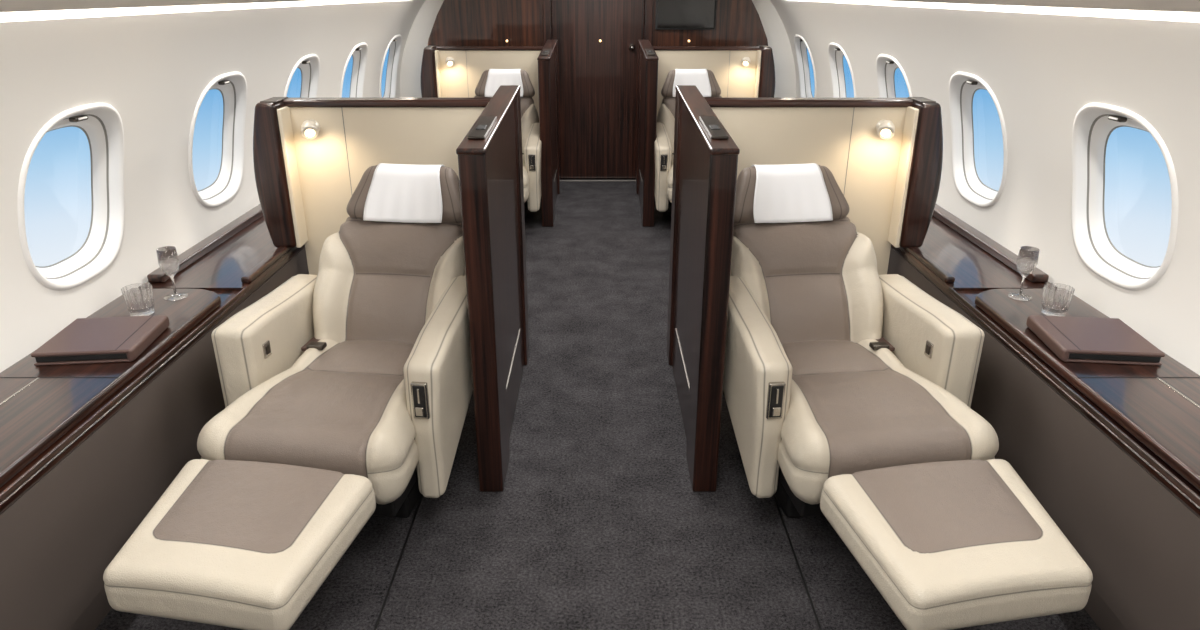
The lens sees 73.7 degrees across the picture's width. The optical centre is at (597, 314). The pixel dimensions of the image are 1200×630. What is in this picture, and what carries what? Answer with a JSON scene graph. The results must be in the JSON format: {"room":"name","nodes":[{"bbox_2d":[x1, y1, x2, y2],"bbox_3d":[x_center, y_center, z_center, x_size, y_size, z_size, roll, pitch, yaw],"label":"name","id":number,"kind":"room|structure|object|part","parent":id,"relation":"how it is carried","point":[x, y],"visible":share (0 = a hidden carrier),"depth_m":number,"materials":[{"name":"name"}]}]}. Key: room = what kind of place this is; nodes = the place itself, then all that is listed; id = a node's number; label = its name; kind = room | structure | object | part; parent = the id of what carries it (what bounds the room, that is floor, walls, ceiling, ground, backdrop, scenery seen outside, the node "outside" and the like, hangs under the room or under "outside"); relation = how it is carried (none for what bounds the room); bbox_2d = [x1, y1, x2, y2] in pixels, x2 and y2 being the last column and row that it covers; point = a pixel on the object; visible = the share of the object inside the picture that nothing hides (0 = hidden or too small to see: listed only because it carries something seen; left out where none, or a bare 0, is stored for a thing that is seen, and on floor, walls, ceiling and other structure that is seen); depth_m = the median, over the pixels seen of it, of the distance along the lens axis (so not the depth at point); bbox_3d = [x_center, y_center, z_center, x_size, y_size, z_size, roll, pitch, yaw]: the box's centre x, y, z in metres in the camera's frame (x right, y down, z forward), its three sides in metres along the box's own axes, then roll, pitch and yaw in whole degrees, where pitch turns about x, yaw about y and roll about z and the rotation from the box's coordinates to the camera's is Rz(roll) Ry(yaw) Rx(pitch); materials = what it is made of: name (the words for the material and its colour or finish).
{"room":"aircraft cabin","nodes":[
{"label":"aircraft cabin","id":0,"kind":"room"},
{"bbox_2d":[0,0,425,372],"bbox_3d":[-1.651,-0.438,2.704,0.303,1.075,9.900,0,22,0],"label":"wall","id":1,"kind":"structure","parent":0,"point":[154,70],"depth_m":3.05,"materials":[{"name":"white plastic"}]},
{"bbox_2d":[17,103,124,290],"bbox_3d":[-1.771,-0.403,2.718,0.208,0.604,0.580,0,22,0],"label":"frame","id":2,"kind":"object","parent":1,"relation":"attached to","point":[103,128],"visible":0.85,"depth_m":2.87,"materials":[{"name":"white plastic"}]},
{"bbox_2d":[69,115,87,121],"bbox_3d":[-1.699,-0.644,2.620,0.030,0.016,0.070,0,22,0],"label":"handle","id":3,"kind":"object","parent":1,"relation":"in","point":[78,118],"depth_m":2.60,"materials":[{"name":"silver metal"}]},
{"bbox_2d":[188,72,246,207],"bbox_3d":[-1.771,-0.817,3.737,0.208,0.604,0.580,0,22,0],"label":"frame","id":4,"kind":"object","parent":1,"relation":"attached to","point":[227,184],"visible":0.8,"depth_m":3.91,"materials":[{"name":"white plastic"}]},
{"bbox_2d":[218,80,229,84],"bbox_3d":[-1.699,-1.058,3.640,0.030,0.016,0.070,0,22,0],"label":"handle","id":5,"kind":"object","parent":1,"relation":"in","point":[223,82],"depth_m":3.62,"materials":[{"name":"silver metal"}]},
{"bbox_2d":[284,54,319,97],"bbox_3d":[-1.771,-1.231,4.756,0.208,0.604,0.580,0,22,0],"label":"frame","id":6,"kind":"object","parent":1,"relation":"attached to","point":[310,72],"visible":0.32,"depth_m":4.88,"materials":[{"name":"white plastic"}]},
{"bbox_2d":[340,43,367,97],"bbox_3d":[-1.771,-1.645,5.776,0.208,0.604,0.580,0,22,0],"label":"frame","id":7,"kind":"object","parent":1,"relation":"attached to","point":[359,57],"visible":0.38,"depth_m":5.95,"materials":[{"name":"white plastic"}]},
{"bbox_2d":[379,35,401,97],"bbox_3d":[-1.771,-2.059,6.795,0.208,0.604,0.580,0,22,0],"label":"frame","id":8,"kind":"object","parent":1,"relation":"attached to","point":[394,47],"visible":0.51,"depth_m":7.00,"materials":[{"name":"white plastic"}]},
{"bbox_2d":[95,178,1100,629],"bbox_3d":[0.000,0.524,3.095,2.840,0.001,9.900,0,22,0],"label":"floor","id":9,"kind":"structure","parent":0,"point":[597,522],"depth_m":2.66,"materials":[{"name":"grey carpet"}]},
{"bbox_2d":[0,204,308,629],"bbox_3d":[-1.563,0.269,2.899,0.423,0.620,9.690,0,22,0],"label":"console","id":10,"kind":"object","parent":9,"relation":"on","point":[87,451],"visible":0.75,"depth_m":2.29,"materials":[{"name":"wood"}]},
{"bbox_2d":[31,315,169,365],"bbox_3d":[-1.557,0.076,2.524,0.290,0.042,0.284,-2,22,-6],"label":"leather folder","id":11,"kind":"object","parent":10,"relation":"on","point":[103,339],"visible":1,"depth_m":2.47,"materials":[{"name":"brown leather"}]},
{"bbox_2d":[121,283,154,315],"bbox_3d":[-1.578,-0.049,2.754,0.094,0.099,0.094,0,22,0],"label":"crystal tumbler","id":12,"kind":"object","parent":10,"relation":"on","point":[138,297],"visible":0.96,"depth_m":2.73,"materials":[{"name":"clear glass"}]},
{"bbox_2d":[156,246,187,300],"bbox_3d":[-1.545,-0.152,2.896,0.080,0.184,0.080,0,22,0],"label":"wine glass","id":13,"kind":"object","parent":10,"relation":"on","point":[167,256],"visible":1,"depth_m":2.87,"materials":[{"name":"clear glass"}]},
{"bbox_3d":[-1.732,-0.874,4.934,0.065,0.035,3.900,0,22,0],"label":"wall rail","id":14,"kind":"part","parent":10,"relation":"part of","materials":[{"name":"brown wood"}]},
{"bbox_3d":[-1.380,-0.223,3.347,0.040,0.027,0.470,0,22,0],"label":"rail","id":15,"kind":"part","parent":10,"relation":"part of","materials":[{"name":"brown wood"}]},
{"bbox_2d":[103,163,472,629],"bbox_3d":[-0.850,0.203,2.501,0.774,1.042,1.690,3,22,6],"label":"seat","id":16,"kind":"object","parent":9,"relation":"on","point":[347,387],"visible":0.98,"depth_m":2.40,"materials":[{"name":"leather"}]},
{"bbox_3d":[-1.129,0.119,2.839,0.136,0.390,0.580,3,22,6],"label":"outboard armrest","id":17,"kind":"part","parent":16,"relation":"part of","materials":[{"name":"leather"}]},
{"bbox_3d":[-1.084,0.113,2.619,0.008,0.050,0.040,3,22,6],"label":"arm button plate","id":18,"kind":"part","parent":16,"relation":"part of","materials":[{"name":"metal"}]},
{"bbox_2d":[197,339,418,503],"bbox_3d":[-0.839,0.309,2.636,0.631,0.258,0.775,3,22,6],"label":"seat cushion","id":19,"kind":"object","parent":16,"relation":"on","point":[343,406],"depth_m":2.39,"materials":[{"name":"leather"}]},
{"bbox_3d":[-0.757,-0.098,2.983,0.590,0.486,0.400,3,22,6],"label":"backrest","id":20,"kind":"part","parent":16,"relation":"part of","materials":[{"name":"leather"}]},
{"bbox_3d":[-0.531,0.288,2.387,0.026,0.030,0.010,3,22,6],"label":"control lever","id":21,"kind":"part","parent":16,"relation":"part of","materials":[{"name":"metal"}]},
{"bbox_3d":[-0.497,0.223,2.692,0.113,0.558,0.594,3,22,6],"label":"inboard armrest","id":22,"kind":"part","parent":16,"relation":"part of","materials":[{"name":"leather"}]},
{"bbox_2d":[253,97,490,274],"bbox_3d":[-0.904,-0.346,3.580,1.108,1.206,0.195,0,22,0],"label":"partition","id":23,"kind":"object","parent":9,"relation":"on","point":[305,187],"visible":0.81,"depth_m":3.43,"materials":[{"name":"beige"}]},
{"bbox_2d":[301,120,319,139],"bbox_3d":[-1.210,-0.780,3.370,0.074,0.077,0.094,0,22,0],"label":"reading lamp","id":24,"kind":"object","parent":23,"relation":"attached to","point":[310,129],"visible":1,"depth_m":3.35,"materials":[{"name":"white"}]},
{"bbox_3d":[-0.868,-0.906,3.409,0.935,0.032,0.092,0,22,0],"label":"wood rail","id":25,"kind":"part","parent":23,"relation":"part of","materials":[{"name":"brown wood"}]},
{"bbox_2d":[374,495,422,629],"bbox_3d":[-0.620,0.437,3.308,0.008,0.004,8.800,0,22,0],"label":"trim","id":26,"kind":"structure","parent":9,"relation":"in","point":[420,499],"depth_m":2.47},
{"bbox_2d":[421,45,543,116],"bbox_3d":[-0.904,-1.637,6.758,1.108,1.206,0.195,0,22,0],"label":"partition","id":27,"kind":"object","parent":9,"relation":"on","point":[438,80],"visible":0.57,"depth_m":6.59,"materials":[{"name":"beige leather"}]},
{"bbox_2d":[445,57,453,66],"bbox_3d":[-1.210,-2.071,6.548,0.074,0.077,0.094,0,22,0],"label":"reading lamp","id":28,"kind":"object","parent":27,"relation":"attached to","point":[449,61],"visible":1,"depth_m":6.52,"materials":[{"name":"white"}]},
{"bbox_3d":[-0.868,-2.197,6.587,0.935,0.032,0.092,0,22,0],"label":"wood rail","id":29,"kind":"part","parent":27,"relation":"part of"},
{"bbox_2d":[458,139,509,491],"bbox_3d":[-0.378,0.023,2.713,0.085,1.216,0.230,0,22,0],"label":"post","id":30,"kind":"object","parent":9,"relation":"on","point":[477,173],"visible":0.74,"depth_m":2.60,"materials":[{"name":"brown wood"}]},
{"bbox_2d":[474,69,540,214],"bbox_3d":[-0.798,-1.131,5.730,0.773,1.082,1.644,1,22,2],"label":"seat","id":31,"kind":"object","parent":9,"relation":"on","point":[490,80],"visible":0.33,"depth_m":6.12,"materials":[{"name":"leather"}]},
{"bbox_3d":[-0.754,-1.433,6.223,0.590,0.516,0.377,1,22,2],"label":"backrest","id":32,"kind":"part","parent":31,"relation":"part of","materials":[{"name":"leather"}]},
{"bbox_2d":[522,155,528,202],"bbox_3d":[-0.794,-1.014,5.895,0.631,0.258,0.775,1,22,2],"label":"seat cushion","id":33,"kind":"object","parent":31,"relation":"on","point":[525,163],"depth_m":5.63,"materials":[{"name":"leather"}]},
{"bbox_3d":[-0.460,-1.112,5.978,0.113,0.558,0.594,1,22,2],"label":"inboard armrest","id":34,"kind":"part","parent":31,"relation":"part of","materials":[{"name":"leather"}]},
{"bbox_2d":[494,102,523,438],"bbox_3d":[-0.380,-0.208,3.235,0.060,1.250,0.950,0,22,0],"label":"sliding door","id":35,"kind":"structure","parent":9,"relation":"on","point":[505,145],"depth_m":3.20,"materials":[{"name":"brown wood"}]},
{"bbox_2d":[456,85,520,389],"bbox_3d":[-0.378,-0.287,3.089,0.089,1.035,1.180,0,22,0],"label":"trim","id":36,"kind":"structure","parent":35,"relation":"attached to","point":[501,102],"depth_m":2.86,"materials":[{"name":"metal"}]},
{"bbox_2d":[467,116,496,138],"bbox_3d":[-0.378,-0.616,2.621,0.055,0.024,0.320,0,22,0],"label":"switch plate","id":37,"kind":"object","parent":36,"relation":"attached to","point":[489,121],"depth_m":2.58,"materials":[{"name":"metal"}]},
{"bbox_3d":[-0.378,-0.608,2.592,0.029,0.007,0.060,0,22,0],"label":"switch","id":38,"kind":"part","parent":37,"relation":"part of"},
{"bbox_3d":[-0.349,0.180,3.300,0.006,0.010,0.620,0,22,0],"label":"chrome handle","id":39,"kind":"part","parent":36,"relation":"part of","materials":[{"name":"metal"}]},
{"bbox_2d":[514,91,528,364],"bbox_3d":[-0.378,-0.369,3.617,0.085,1.261,0.140,0,22,0],"label":"post","id":40,"kind":"object","parent":9,"relation":"on","point":[517,104],"visible":0.24,"depth_m":3.55,"materials":[{"name":"brown wood"}]},
{"bbox_2d":[538,58,554,226],"bbox_3d":[-0.378,-1.268,5.891,0.085,1.216,0.230,0,22,0],"label":"post","id":41,"kind":"object","parent":9,"relation":"on","point":[544,67],"visible":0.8,"depth_m":5.78,"materials":[{"name":"brown wood"}]},
{"bbox_2d":[551,49,557,205],"bbox_3d":[-0.380,-1.499,6.412,0.060,1.250,0.950,0,22,0],"label":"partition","id":42,"kind":"object","parent":9,"relation":"on","point":[553,54],"visible":0.09,"depth_m":6.44,"materials":[{"name":"brown wood"}]},
{"bbox_2d":[537,40,557,180],"bbox_3d":[-0.378,-1.578,6.267,0.089,1.035,1.180,0,22,0],"label":"trim","id":43,"kind":"structure","parent":42,"relation":"attached to","point":[550,44],"depth_m":6.04,"materials":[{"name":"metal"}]},
{"bbox_2d":[541,49,550,54],"bbox_3d":[-0.367,-1.843,5.641,0.065,0.024,0.491,0,22,0],"label":"switch plate","id":44,"kind":"object","parent":43,"relation":"attached to","point":[548,50],"visible":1,"depth_m":5.58,"materials":[{"name":"grey metal"}]},
{"bbox_2d":[555,44,559,193],"bbox_3d":[-0.378,-1.660,6.795,0.085,1.261,0.140,0,22,0],"label":"post","id":45,"kind":"object","parent":9,"relation":"on","point":[556,47],"visible":0.29,"depth_m":6.74,"materials":[{"name":"brown wood"}]},
{"bbox_2d":[636,42,640,193],"bbox_3d":[0.378,-1.660,6.795,0.085,1.261,0.140,0,22,0],"label":"post","id":46,"kind":"object","parent":9,"relation":"on","point":[639,47],"visible":0.3,"depth_m":6.75,"materials":[{"name":"brown wood"}]},
{"bbox_2d":[638,49,643,205],"bbox_3d":[0.380,-1.499,6.412,0.060,1.250,0.950,0,22,0],"label":"partition","id":47,"kind":"object","parent":9,"relation":"on","point":[642,54],"visible":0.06,"depth_m":6.43,"materials":[{"name":"brown wood"}]},
{"bbox_2d":[638,40,658,181],"bbox_3d":[0.378,-1.578,6.267,0.089,1.035,1.180,0,22,0],"label":"trim","id":48,"kind":"structure","parent":47,"relation":"attached to","point":[644,44],"depth_m":6.04,"materials":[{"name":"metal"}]},
{"bbox_2d":[645,49,654,54],"bbox_3d":[0.367,-1.843,5.641,0.065,0.024,0.491,0,22,0],"label":"switch plate","id":49,"kind":"object","parent":48,"relation":"attached to","point":[646,50],"visible":1,"depth_m":5.58,"materials":[{"name":"black plastic"}]},
{"bbox_2d":[641,57,657,226],"bbox_3d":[0.378,-1.268,5.891,0.085,1.216,0.230,0,22,0],"label":"post","id":50,"kind":"object","parent":9,"relation":"on","point":[650,67],"visible":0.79,"depth_m":5.78,"materials":[{"name":"brown wood"}]},
{"bbox_2d":[667,91,681,364],"bbox_3d":[0.378,-0.369,3.617,0.085,1.261,0.140,0,22,0],"label":"post","id":51,"kind":"object","parent":9,"relation":"on","point":[678,102],"visible":0.35,"depth_m":3.55,"materials":[{"name":"brown wood"}]},
{"bbox_2d":[672,102,701,438],"bbox_3d":[0.380,-0.208,3.235,0.060,1.250,0.950,0,22,0],"label":"sliding door","id":52,"kind":"structure","parent":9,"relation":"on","point":[690,143],"depth_m":3.16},
{"bbox_2d":[675,85,739,388],"bbox_3d":[0.378,-0.287,3.089,0.089,1.035,1.180,0,22,0],"label":"trim","id":53,"kind":"structure","parent":52,"relation":"attached to","point":[695,104],"depth_m":2.85,"materials":[{"name":"metal"}]},
{"bbox_3d":[0.349,0.180,3.300,0.006,0.010,0.620,0,22,0],"label":"chrome handle","id":54,"kind":"part","parent":53,"relation":"part of","materials":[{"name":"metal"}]},
{"bbox_2d":[699,116,728,138],"bbox_3d":[0.378,-0.616,2.621,0.055,0.024,0.320,0,22,0],"label":"switch plate","id":55,"kind":"object","parent":53,"relation":"attached to","point":[706,121],"depth_m":2.58,"materials":[{"name":"metal"}]},
{"bbox_3d":[0.378,-0.608,2.592,0.029,0.007,0.060,0,22,0],"label":"switch","id":56,"kind":"part","parent":55,"relation":"part of","materials":[{"name":"silver metal"}]},
{"bbox_2d":[655,69,721,215],"bbox_3d":[0.798,-1.131,5.730,0.773,1.082,1.644,-1,22,-2],"label":"seat","id":57,"kind":"object","parent":9,"relation":"on","point":[705,80],"visible":0.31,"depth_m":6.12,"materials":[{"name":"leather"}]},
{"bbox_3d":[0.460,-1.112,5.978,0.113,0.558,0.594,-1,22,-2],"label":"inboard armrest","id":58,"kind":"part","parent":57,"relation":"part of","materials":[{"name":"leather"}]},
{"bbox_2d":[667,155,673,202],"bbox_3d":[0.794,-1.014,5.895,0.631,0.258,0.775,-1,22,-2],"label":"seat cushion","id":59,"kind":"object","parent":57,"relation":"on","point":[669,163],"depth_m":5.63,"materials":[{"name":"leather"}]},
{"bbox_3d":[0.754,-1.433,6.223,0.590,0.516,0.377,-1,22,-2],"label":"backrest","id":60,"kind":"part","parent":57,"relation":"part of","materials":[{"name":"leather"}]},
{"bbox_2d":[686,139,737,491],"bbox_3d":[0.378,0.023,2.713,0.085,1.216,0.230,0,22,0],"label":"post","id":61,"kind":"object","parent":9,"relation":"on","point":[718,173],"visible":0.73,"depth_m":2.61,"materials":[{"name":"brown wood"}]},
{"bbox_2d":[652,45,774,115],"bbox_3d":[0.904,-1.637,6.758,1.108,1.206,0.195,0,22,0],"label":"partition","id":62,"kind":"object","parent":9,"relation":"on","point":[757,80],"visible":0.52,"depth_m":6.59,"materials":[{"name":"beige leather"}]},
{"bbox_3d":[0.868,-2.197,6.587,0.935,0.032,0.092,0,22,0],"label":"wood rail","id":63,"kind":"part","parent":62,"relation":"part of","materials":[{"name":"brown wood"}]},
{"bbox_2d":[742,57,749,66],"bbox_3d":[1.210,-2.071,6.548,0.074,0.077,0.094,0,22,0],"label":"reading lamp","id":64,"kind":"object","parent":62,"relation":"attached to","point":[746,60],"visible":1,"depth_m":6.52,"materials":[{"name":"white"}]},
{"bbox_2d":[773,495,821,629],"bbox_3d":[0.620,0.437,3.308,0.008,0.004,8.800,0,22,0],"label":"trim","id":65,"kind":"structure","parent":9,"relation":"in","point":[774,497],"depth_m":2.47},
{"bbox_2d":[704,97,942,274],"bbox_3d":[0.904,-0.346,3.580,1.108,1.206,0.195,0,22,0],"label":"partition","id":66,"kind":"object","parent":9,"relation":"on","point":[890,187],"visible":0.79,"depth_m":3.43,"materials":[{"name":"beige"}]},
{"bbox_3d":[0.868,-0.906,3.409,0.935,0.032,0.092,0,22,0],"label":"wood rail","id":67,"kind":"part","parent":66,"relation":"part of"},
{"bbox_2d":[876,120,894,139],"bbox_3d":[1.210,-0.780,3.370,0.074,0.077,0.094,0,22,0],"label":"reading lamp","id":68,"kind":"object","parent":66,"relation":"attached to","point":[885,129],"visible":1,"depth_m":3.35,"materials":[{"name":"white"}]},
{"bbox_2d":[723,163,1092,629],"bbox_3d":[0.850,0.203,2.501,0.774,1.042,1.690,-3,22,-6],"label":"seat","id":69,"kind":"object","parent":9,"relation":"on","point":[848,387],"visible":0.96,"depth_m":2.40,"materials":[{"name":"leather"}]},
{"bbox_3d":[0.497,0.223,2.692,0.113,0.558,0.594,-3,22,-6],"label":"inboard armrest","id":70,"kind":"part","parent":69,"relation":"part of","materials":[{"name":"leather"}]},
{"bbox_3d":[0.531,0.288,2.387,0.026,0.030,0.010,-3,22,-6],"label":"control lever","id":71,"kind":"part","parent":69,"relation":"part of","materials":[{"name":"metal"}]},
{"bbox_3d":[0.757,-0.098,2.983,0.590,0.486,0.400,-3,22,-6],"label":"backrest","id":72,"kind":"part","parent":69,"relation":"part of","materials":[{"name":"leather"}]},
{"bbox_2d":[777,339,998,503],"bbox_3d":[0.839,0.309,2.636,0.631,0.258,0.775,-3,22,-6],"label":"seat cushion","id":73,"kind":"object","parent":69,"relation":"on","point":[852,406],"depth_m":2.39,"materials":[{"name":"leather"}]},
{"bbox_3d":[1.084,0.113,2.619,0.008,0.050,0.040,-3,22,-6],"label":"arm button plate","id":74,"kind":"part","parent":69,"relation":"part of","materials":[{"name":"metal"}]},
{"bbox_3d":[1.129,0.119,2.839,0.136,0.390,0.580,-3,22,-6],"label":"outboard armrest","id":75,"kind":"part","parent":69,"relation":"part of","materials":[{"name":"leather"}]},
{"bbox_2d":[887,204,1199,629],"bbox_3d":[1.563,0.269,2.899,0.423,0.620,9.690,0,22,0],"label":"console","id":76,"kind":"object","parent":9,"relation":"on","point":[1110,452],"visible":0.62,"depth_m":2.28,"materials":[{"name":"wood"}]},
{"bbox_3d":[1.380,-0.223,3.347,0.040,0.027,0.470,0,22,0],"label":"rail","id":77,"kind":"part","parent":76,"relation":"part of","materials":[{"name":"brown wood"}]},
{"bbox_3d":[1.732,-0.874,4.934,0.065,0.035,3.900,0,22,0],"label":"wall rail","id":78,"kind":"part","parent":76,"relation":"part of","materials":[{"name":"brown wood"}]},
{"bbox_2d":[1008,246,1039,300],"bbox_3d":[1.545,-0.152,2.896,0.080,0.184,0.080,0,22,0],"label":"wine glass","id":79,"kind":"object","parent":76,"relation":"on","point":[1027,260],"visible":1,"depth_m":2.87,"materials":[{"name":"clear glass"}]},
{"bbox_2d":[1041,283,1074,315],"bbox_3d":[1.578,-0.049,2.754,0.094,0.099,0.094,0,22,0],"label":"crystal tumbler","id":80,"kind":"object","parent":76,"relation":"on","point":[1057,297],"visible":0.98,"depth_m":2.73,"materials":[{"name":"clear glass"}]},
{"bbox_2d":[1026,315,1164,365],"bbox_3d":[1.557,0.076,2.524,0.290,0.042,0.284,2,22,6],"label":"leather folder","id":81,"kind":"object","parent":76,"relation":"on","point":[1072,339],"visible":1,"depth_m":2.47,"materials":[{"name":"brown leather"}]},
{"bbox_2d":[428,0,767,45],"bbox_3d":[0.000,-2.156,7.166,3.100,1.900,0.100,0,22,0],"label":"wall","id":82,"kind":"structure","parent":0,"point":[457,22],"depth_m":6.99,"materials":[{"name":"brown wood"}]},
{"bbox_3d":[-0.440,-2.156,7.166,0.070,1.900,0.100,0,22,0],"label":"frame post","id":83,"kind":"part","parent":82,"relation":"part of","materials":[{"name":"brown wood"}]},
{"bbox_2d":[552,0,643,177],"bbox_3d":[0.000,-2.151,7.154,0.804,1.880,0.105,0,22,0],"label":"door","id":84,"kind":"structure","parent":82,"relation":"attached to","point":[598,82],"depth_m":7.19,"materials":[{"name":"brown wood"}]},
{"bbox_3d":[0.300,-2.354,7.044,0.060,0.060,0.055,0,22,0],"label":"knob","id":85,"kind":"part","parent":84,"relation":"part of","materials":[{"name":"silver metal"}]},
{"bbox_2d":[560,180,635,180],"bbox_3d":[0.000,-1.253,7.457,0.840,0.008,0.040,0,22,0],"label":"trim","id":86,"kind":"structure","parent":82,"relation":"attached to","point":[560,180],"depth_m":7.44,"materials":[{"name":"metal"}]},
{"bbox_3d":[0.440,-2.156,7.166,0.070,1.900,0.100,0,22,0],"label":"frame post","id":87,"kind":"part","parent":82,"relation":"part of","materials":[{"name":"brown wood"}]},
{"bbox_2d":[655,0,716,29],"bbox_3d":[0.760,-2.643,6.918,0.520,0.330,0.047,0,22,0],"label":"monitor","id":88,"kind":"object","parent":82,"relation":"attached to","point":[670,14],"visible":1,"depth_m":6.92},
{"bbox_2d":[400,0,795,97],"bbox_3d":[0.000,-2.205,7.221,3.645,1.950,0.001,0,22,0],"label":"wall","id":89,"kind":"structure","parent":0,"point":[777,37],"depth_m":7.15,"materials":[{"name":"white plastic"}]},
{"bbox_2d":[0,0,1199,21],"bbox_3d":[0.000,-1.096,2.437,3.160,0.353,9.900,0,22,0],"label":"ceiling","id":90,"kind":"structure","parent":0,"point":[10,10],"depth_m":2.43,"materials":[{"name":"white plastic"}]},
{"bbox_2d":[770,0,1199,374],"bbox_3d":[1.651,-0.438,2.704,0.303,1.075,9.900,0,22,0],"label":"wall","id":91,"kind":"structure","parent":0,"point":[1041,70],"depth_m":3.04,"materials":[{"name":"white plastic"}]},
{"bbox_2d":[794,35,815,97],"bbox_3d":[1.771,-2.059,6.795,0.208,0.604,0.580,0,22,0],"label":"frame","id":92,"kind":"object","parent":91,"relation":"attached to","point":[801,47],"visible":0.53,"depth_m":7.00,"materials":[{"name":"white plastic"}]},
{"bbox_2d":[828,43,855,97],"bbox_3d":[1.771,-1.645,5.776,0.208,0.604,0.580,0,22,0],"label":"frame","id":93,"kind":"object","parent":91,"relation":"attached to","point":[835,57],"visible":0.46,"depth_m":5.95,"materials":[{"name":"white plastic"}]},
{"bbox_2d":[876,54,911,97],"bbox_3d":[1.771,-1.231,4.756,0.208,0.604,0.580,0,22,0],"label":"frame","id":94,"kind":"object","parent":91,"relation":"attached to","point":[885,72],"visible":0.31,"depth_m":4.88,"materials":[{"name":"white plastic"}]},
{"bbox_2d":[966,80,977,84],"bbox_3d":[1.699,-1.058,3.640,0.030,0.016,0.070,0,22,0],"label":"handle","id":95,"kind":"object","parent":91,"relation":"in","point":[971,82],"depth_m":3.62,"materials":[{"name":"silver metal"}]},
{"bbox_2d":[949,72,1007,207],"bbox_3d":[1.771,-0.817,3.737,0.208,0.604,0.580,0,22,0],"label":"frame","id":96,"kind":"object","parent":91,"relation":"attached to","point":[968,184],"visible":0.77,"depth_m":3.91,"materials":[{"name":"white plastic"}]},
{"bbox_2d":[1108,115,1126,121],"bbox_3d":[1.699,-0.644,2.620,0.030,0.016,0.070,0,22,0],"label":"handle","id":97,"kind":"object","parent":91,"relation":"in","point":[1117,118],"depth_m":2.60,"materials":[{"name":"silver metal"}]},
{"bbox_2d":[1071,103,1178,290],"bbox_3d":[1.771,-0.403,2.718,0.208,0.604,0.580,0,22,0],"label":"frame","id":98,"kind":"object","parent":91,"relation":"attached to","point":[1092,128],"visible":0.83,"depth_m":2.87,"materials":[{"name":"white plastic"}]}
]}

